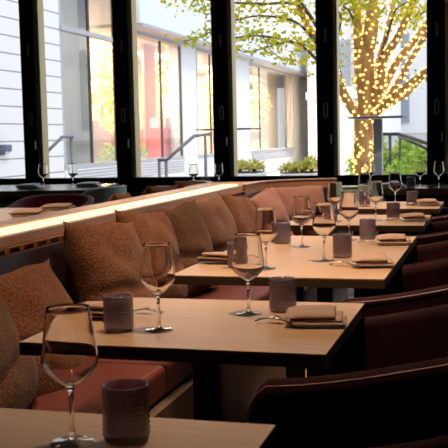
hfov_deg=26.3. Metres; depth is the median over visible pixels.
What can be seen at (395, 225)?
dining table
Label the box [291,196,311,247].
wine glass
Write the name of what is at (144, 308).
fork
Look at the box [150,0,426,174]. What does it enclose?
street tree
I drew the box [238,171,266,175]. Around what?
planter box
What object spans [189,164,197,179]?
wine glass
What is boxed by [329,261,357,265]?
fork
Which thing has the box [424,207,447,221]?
tub chair
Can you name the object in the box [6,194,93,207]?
tub chair
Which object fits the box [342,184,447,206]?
dining table
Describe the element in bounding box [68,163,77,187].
wine glass
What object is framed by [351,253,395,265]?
napkin
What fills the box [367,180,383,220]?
wine glass
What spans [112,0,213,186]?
window
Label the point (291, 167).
shrub
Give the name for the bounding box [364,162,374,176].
wine glass
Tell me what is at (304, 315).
napkin
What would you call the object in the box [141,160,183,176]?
vent grille
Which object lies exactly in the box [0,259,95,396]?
throw cushion
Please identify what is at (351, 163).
shrub
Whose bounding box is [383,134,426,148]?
wall
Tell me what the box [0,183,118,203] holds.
dining table
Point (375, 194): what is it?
bowl
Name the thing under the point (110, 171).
vent grille
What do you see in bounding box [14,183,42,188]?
napkin
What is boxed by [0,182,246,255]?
ledge
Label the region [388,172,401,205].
wine glass
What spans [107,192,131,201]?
throw cushion
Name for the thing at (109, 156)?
shrub
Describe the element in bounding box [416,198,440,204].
napkin
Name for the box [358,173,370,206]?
wine glass
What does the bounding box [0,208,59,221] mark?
dining table
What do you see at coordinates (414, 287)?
tub chair
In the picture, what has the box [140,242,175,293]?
bowl
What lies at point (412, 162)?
shrub
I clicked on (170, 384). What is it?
bench
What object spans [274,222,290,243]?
cup
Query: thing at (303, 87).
lattice panel
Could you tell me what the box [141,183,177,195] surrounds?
throw cushion
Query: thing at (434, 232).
tub chair
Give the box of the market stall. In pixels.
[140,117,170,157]
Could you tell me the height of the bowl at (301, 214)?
0.118 m
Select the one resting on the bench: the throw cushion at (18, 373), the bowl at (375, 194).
the throw cushion at (18, 373)
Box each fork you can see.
[122,307,163,312]
[255,316,292,322]
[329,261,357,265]
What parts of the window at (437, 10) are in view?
pull, hinge plate, frame rail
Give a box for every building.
[301,0,426,134]
[306,0,400,167]
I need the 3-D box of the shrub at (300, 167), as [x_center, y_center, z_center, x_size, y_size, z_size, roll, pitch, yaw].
[1.269,-0.947,15.737,0.442,0.237,0.385,-4,6,-28]
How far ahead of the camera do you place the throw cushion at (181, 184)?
6.66 m
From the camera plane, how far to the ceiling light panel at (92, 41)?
24.34 m
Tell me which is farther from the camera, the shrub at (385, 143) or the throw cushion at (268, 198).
the shrub at (385, 143)
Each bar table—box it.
[196,128,261,130]
[348,115,406,174]
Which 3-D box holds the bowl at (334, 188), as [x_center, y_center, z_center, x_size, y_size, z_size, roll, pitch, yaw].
[0.578,-0.161,4.987,0.085,0.118,0.085,1,6,21]
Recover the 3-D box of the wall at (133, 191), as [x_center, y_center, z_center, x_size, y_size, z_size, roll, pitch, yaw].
[0.247,-0.119,8.968,9.600,0.485,0.140,0,5,16]
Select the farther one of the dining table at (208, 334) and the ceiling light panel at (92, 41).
the ceiling light panel at (92, 41)
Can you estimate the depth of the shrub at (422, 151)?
18.25 m
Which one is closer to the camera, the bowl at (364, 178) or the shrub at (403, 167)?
the bowl at (364, 178)
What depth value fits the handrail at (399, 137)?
16.56 m
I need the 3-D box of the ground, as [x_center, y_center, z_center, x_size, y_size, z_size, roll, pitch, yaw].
[6.564,-2.513,41.602,70.000,0.180,66.260,0,5,16]
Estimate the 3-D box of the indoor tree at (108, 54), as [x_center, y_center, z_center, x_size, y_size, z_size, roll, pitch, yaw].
[-2.985,-3.045,25.226,1.191,3.027,1.273,-3,6,-23]
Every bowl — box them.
[38,164,47,177]
[41,303,97,386]
[68,163,77,176]
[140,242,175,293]
[231,232,264,279]
[253,208,277,242]
[291,196,311,224]
[312,203,335,235]
[327,181,342,204]
[339,191,358,219]
[358,173,370,191]
[367,180,383,203]
[388,172,401,191]
[415,162,425,176]
[433,161,443,175]
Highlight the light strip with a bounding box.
[0,184,237,235]
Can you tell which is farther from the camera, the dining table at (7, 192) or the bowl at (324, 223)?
the dining table at (7, 192)
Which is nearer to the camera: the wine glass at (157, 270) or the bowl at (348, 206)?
the wine glass at (157, 270)
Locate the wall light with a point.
(7, 148)
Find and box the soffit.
[89,23,306,87]
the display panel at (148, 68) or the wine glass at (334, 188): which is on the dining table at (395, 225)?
the wine glass at (334, 188)
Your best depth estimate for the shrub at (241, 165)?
15.89 m
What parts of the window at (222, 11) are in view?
hinge plate, frame post, frame rail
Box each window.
[0,178,25,184]
[18,0,116,184]
[58,0,116,169]
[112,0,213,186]
[137,31,184,162]
[196,47,213,157]
[210,0,316,181]
[249,62,293,152]
[315,0,426,184]
[426,0,447,183]
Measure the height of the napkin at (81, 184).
0.041 m
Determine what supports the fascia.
on the soffit
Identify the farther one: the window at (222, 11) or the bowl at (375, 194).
the window at (222, 11)
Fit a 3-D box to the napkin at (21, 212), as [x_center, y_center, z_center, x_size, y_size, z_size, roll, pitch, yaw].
[-1.180,-0.069,5.806,0.220,0.041,0.148,-1,5,6]
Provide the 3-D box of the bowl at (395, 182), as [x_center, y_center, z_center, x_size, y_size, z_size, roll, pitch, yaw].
[1.069,-0.262,5.987,0.085,0.118,0.085,-6,7,-43]
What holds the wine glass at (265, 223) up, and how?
on the dining table at (299, 263)
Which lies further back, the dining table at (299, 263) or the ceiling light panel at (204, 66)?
the ceiling light panel at (204, 66)
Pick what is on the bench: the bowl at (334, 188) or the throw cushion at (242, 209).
the throw cushion at (242, 209)
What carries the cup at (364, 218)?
on the dining table at (299, 263)
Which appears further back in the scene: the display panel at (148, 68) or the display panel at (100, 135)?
the display panel at (148, 68)
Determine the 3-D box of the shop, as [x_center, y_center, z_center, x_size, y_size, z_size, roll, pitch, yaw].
[-1.722,-4.106,35.054,0.200,4.300,33.000,0,5,16]
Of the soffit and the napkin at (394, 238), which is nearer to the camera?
the napkin at (394, 238)
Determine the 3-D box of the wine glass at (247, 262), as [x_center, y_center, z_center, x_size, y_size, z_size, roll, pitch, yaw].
[0.061,0.127,2.441,0.085,0.206,0.085,-4,6,-28]
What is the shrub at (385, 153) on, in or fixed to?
on the bank
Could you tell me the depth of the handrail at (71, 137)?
12.25 m
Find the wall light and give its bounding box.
[0,144,11,154]
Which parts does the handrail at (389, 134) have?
post, rail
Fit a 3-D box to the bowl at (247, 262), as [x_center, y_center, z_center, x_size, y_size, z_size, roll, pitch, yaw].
[0.060,0.083,2.437,0.085,0.118,0.085,-4,6,-28]
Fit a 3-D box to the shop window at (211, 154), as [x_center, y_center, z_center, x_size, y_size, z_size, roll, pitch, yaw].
[-0.397,-3.502,28.110,0.130,3.060,2.900,0,5,16]
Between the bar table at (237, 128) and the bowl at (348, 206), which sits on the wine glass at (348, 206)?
the bowl at (348, 206)
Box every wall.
[0,0,64,177]
[0,187,442,235]
[168,44,307,176]
[299,77,307,148]
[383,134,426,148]
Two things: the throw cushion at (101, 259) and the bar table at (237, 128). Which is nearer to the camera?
the throw cushion at (101, 259)
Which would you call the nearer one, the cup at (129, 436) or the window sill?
the cup at (129, 436)
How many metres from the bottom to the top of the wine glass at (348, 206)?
0.206 m
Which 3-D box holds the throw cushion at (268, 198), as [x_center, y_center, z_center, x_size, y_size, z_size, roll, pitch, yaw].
[0.304,-0.008,6.094,0.233,0.446,0.474,1,6,25]
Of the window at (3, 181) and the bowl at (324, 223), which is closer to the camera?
the bowl at (324, 223)
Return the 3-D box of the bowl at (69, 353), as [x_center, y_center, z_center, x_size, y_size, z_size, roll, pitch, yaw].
[-0.230,0.181,1.425,0.085,0.118,0.085,-2,5,-5]
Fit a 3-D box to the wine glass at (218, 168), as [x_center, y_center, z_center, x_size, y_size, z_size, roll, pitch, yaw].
[-0.046,-0.429,8.405,0.085,0.206,0.085,-6,7,-40]
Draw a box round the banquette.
[184,180,212,187]
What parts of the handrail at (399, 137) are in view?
post, rail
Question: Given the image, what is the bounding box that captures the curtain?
[61,0,89,164]
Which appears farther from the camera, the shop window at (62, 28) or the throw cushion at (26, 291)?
the shop window at (62, 28)
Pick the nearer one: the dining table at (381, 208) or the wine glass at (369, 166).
the dining table at (381, 208)
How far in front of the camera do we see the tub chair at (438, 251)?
4.16 m
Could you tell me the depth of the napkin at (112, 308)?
2.41 m
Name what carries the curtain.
hanging from the shop
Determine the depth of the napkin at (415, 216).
4.88 m
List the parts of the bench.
wooden rail, seat, backrest, curved rail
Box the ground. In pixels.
[267,167,349,175]
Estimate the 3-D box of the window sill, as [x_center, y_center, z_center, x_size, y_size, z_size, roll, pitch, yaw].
[-2.199,-1.010,22.130,0.330,0.740,7.400,0,5,16]
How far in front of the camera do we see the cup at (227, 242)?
3.32 m
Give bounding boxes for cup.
[101,378,149,446]
[103,293,133,333]
[227,242,231,267]
[269,276,296,312]
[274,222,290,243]
[333,233,351,257]
[359,218,375,239]
[386,202,399,218]
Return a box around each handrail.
[49,135,73,177]
[157,132,210,176]
[383,132,426,165]
[398,136,426,159]
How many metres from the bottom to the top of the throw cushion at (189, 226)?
0.457 m
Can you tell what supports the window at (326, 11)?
in the wall at (133, 191)
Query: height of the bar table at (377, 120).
1.499 m
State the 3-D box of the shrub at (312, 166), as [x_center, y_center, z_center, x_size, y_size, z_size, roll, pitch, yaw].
[1.450,-1.012,15.664,0.398,0.340,0.422,-5,7,-39]
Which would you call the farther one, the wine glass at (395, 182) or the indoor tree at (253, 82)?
the indoor tree at (253, 82)
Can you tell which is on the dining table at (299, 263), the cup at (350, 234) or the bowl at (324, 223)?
the cup at (350, 234)
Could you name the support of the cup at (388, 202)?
on the dining table at (395, 225)
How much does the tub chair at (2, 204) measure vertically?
0.829 m
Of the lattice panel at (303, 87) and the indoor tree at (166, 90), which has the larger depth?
the lattice panel at (303, 87)
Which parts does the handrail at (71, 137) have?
rail, post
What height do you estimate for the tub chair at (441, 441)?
0.809 m
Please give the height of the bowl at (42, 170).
0.118 m
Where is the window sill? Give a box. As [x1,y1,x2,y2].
[64,159,184,177]
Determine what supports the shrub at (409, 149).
on the bank
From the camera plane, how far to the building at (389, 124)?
37.92 m
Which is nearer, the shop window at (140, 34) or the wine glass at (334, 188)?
the wine glass at (334, 188)
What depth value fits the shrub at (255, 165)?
15.87 m
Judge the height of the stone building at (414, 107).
22.000 m
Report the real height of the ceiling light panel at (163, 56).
0.030 m
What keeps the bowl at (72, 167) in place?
on the wine glass at (72, 167)
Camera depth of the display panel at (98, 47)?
24.98 m
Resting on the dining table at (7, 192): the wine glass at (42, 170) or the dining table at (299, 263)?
the wine glass at (42, 170)
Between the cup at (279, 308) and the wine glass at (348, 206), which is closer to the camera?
the cup at (279, 308)
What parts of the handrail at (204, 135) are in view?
post, post, rail, post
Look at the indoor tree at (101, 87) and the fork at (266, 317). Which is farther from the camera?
the indoor tree at (101, 87)
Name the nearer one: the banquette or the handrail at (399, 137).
the banquette
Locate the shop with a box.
[88,56,277,153]
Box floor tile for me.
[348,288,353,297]
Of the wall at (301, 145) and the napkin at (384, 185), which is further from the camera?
the wall at (301, 145)
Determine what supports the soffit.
on the wall
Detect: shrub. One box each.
[95,142,114,161]
[140,141,148,158]
[238,159,250,171]
[243,158,265,171]
[277,160,304,173]
[287,160,309,171]
[301,152,316,171]
[344,156,386,174]
[345,145,388,168]
[373,136,388,152]
[383,160,415,174]
[384,139,426,167]
[386,153,426,172]
[392,137,425,155]
[413,146,426,168]
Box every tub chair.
[0,202,10,207]
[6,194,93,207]
[82,185,126,203]
[247,304,447,447]
[338,185,384,235]
[340,259,447,317]
[372,434,447,447]
[400,240,447,266]
[409,220,447,245]
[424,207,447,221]
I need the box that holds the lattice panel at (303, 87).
[299,79,307,143]
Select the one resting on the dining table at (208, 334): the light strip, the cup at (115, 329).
the cup at (115, 329)
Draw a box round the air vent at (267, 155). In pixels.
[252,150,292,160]
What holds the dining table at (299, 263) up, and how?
on the floor
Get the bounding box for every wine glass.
[38,164,47,187]
[41,303,97,447]
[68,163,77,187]
[140,242,175,332]
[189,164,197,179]
[214,163,223,179]
[231,232,264,315]
[253,208,277,268]
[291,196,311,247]
[312,203,335,260]
[327,181,342,221]
[339,191,358,240]
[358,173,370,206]
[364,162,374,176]
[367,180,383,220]
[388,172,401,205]
[415,162,425,187]
[433,161,443,186]
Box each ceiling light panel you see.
[90,38,110,46]
[138,51,168,58]
[197,65,211,69]
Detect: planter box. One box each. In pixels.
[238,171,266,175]
[280,171,316,175]
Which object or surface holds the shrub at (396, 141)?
on the bank
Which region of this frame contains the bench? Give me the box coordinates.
[0,178,347,422]
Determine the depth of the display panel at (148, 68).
25.51 m
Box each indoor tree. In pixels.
[86,41,113,133]
[91,51,114,156]
[156,59,198,116]
[198,71,212,131]
[250,76,272,131]
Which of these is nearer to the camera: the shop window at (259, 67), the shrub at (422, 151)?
the shrub at (422, 151)
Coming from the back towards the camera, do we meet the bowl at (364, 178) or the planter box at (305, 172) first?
the planter box at (305, 172)
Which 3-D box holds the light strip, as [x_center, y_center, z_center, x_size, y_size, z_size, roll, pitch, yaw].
[-0.891,0.079,3.109,0.185,0.032,7.260,0,5,16]
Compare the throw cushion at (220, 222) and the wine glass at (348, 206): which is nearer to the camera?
the wine glass at (348, 206)
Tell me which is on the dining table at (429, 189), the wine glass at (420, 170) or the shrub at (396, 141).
the wine glass at (420, 170)
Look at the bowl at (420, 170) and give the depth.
7.55 m
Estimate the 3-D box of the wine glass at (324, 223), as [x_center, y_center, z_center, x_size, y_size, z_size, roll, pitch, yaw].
[0.360,0.029,3.450,0.085,0.206,0.085,-3,6,-20]
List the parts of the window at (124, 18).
hinge plate, frame post, frame rail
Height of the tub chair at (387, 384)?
0.809 m
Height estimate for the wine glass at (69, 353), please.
0.206 m
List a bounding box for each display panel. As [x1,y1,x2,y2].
[90,46,104,74]
[93,121,110,162]
[141,44,156,155]
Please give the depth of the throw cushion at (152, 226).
4.03 m
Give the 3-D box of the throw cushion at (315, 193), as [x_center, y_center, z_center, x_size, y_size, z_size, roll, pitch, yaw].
[0.503,-0.061,6.582,0.408,0.412,0.244,-3,5,-15]
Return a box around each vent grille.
[77,167,116,177]
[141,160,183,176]
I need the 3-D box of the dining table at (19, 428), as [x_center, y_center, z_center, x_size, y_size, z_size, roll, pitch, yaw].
[-0.331,0.713,1.340,0.700,0.744,0.615,0,5,16]
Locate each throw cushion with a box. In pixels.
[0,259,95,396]
[0,296,37,409]
[63,221,155,302]
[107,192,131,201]
[114,209,187,298]
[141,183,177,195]
[147,199,217,297]
[174,180,209,188]
[196,195,237,251]
[219,193,254,232]
[249,186,293,235]
[265,184,324,235]
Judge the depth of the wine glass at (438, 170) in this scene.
7.59 m
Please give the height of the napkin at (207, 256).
0.034 m
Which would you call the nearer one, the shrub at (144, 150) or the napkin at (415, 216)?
the napkin at (415, 216)
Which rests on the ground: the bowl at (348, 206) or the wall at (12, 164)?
the wall at (12, 164)
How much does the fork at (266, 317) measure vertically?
0.013 m
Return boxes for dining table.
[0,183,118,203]
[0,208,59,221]
[0,408,275,447]
[19,297,364,421]
[173,236,415,377]
[282,215,431,297]
[333,201,443,234]
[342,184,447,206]
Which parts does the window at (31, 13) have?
frame post, frame rail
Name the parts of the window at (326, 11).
frame post, hinge plate, frame rail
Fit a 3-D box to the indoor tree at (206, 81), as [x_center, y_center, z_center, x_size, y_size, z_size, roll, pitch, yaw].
[-0.077,-4.014,34.681,1.832,3.116,1.834,1,6,20]
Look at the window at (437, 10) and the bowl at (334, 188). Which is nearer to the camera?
the bowl at (334, 188)
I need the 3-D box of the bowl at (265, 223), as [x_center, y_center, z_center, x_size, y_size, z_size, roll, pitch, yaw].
[0.141,0.005,3.269,0.085,0.118,0.085,-2,5,-9]
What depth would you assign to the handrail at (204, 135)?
11.70 m
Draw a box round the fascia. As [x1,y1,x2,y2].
[85,0,306,72]
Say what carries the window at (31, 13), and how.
in the wall at (133, 191)
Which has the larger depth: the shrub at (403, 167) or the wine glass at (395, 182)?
the shrub at (403, 167)
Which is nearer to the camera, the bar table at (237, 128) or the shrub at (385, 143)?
the bar table at (237, 128)
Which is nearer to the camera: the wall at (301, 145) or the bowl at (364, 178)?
the bowl at (364, 178)
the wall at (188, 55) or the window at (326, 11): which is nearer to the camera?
the window at (326, 11)
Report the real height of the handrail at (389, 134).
1.339 m
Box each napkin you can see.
[8,208,47,216]
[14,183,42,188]
[39,203,75,210]
[75,182,102,186]
[82,301,129,317]
[195,252,231,261]
[284,305,346,325]
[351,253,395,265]
[376,233,412,243]
[382,182,405,187]
[400,212,429,220]
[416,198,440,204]
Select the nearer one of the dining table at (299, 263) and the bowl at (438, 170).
the dining table at (299, 263)
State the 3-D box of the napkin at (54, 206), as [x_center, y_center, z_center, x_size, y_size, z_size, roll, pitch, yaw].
[-1.082,-0.113,6.265,0.220,0.041,0.148,-1,5,6]

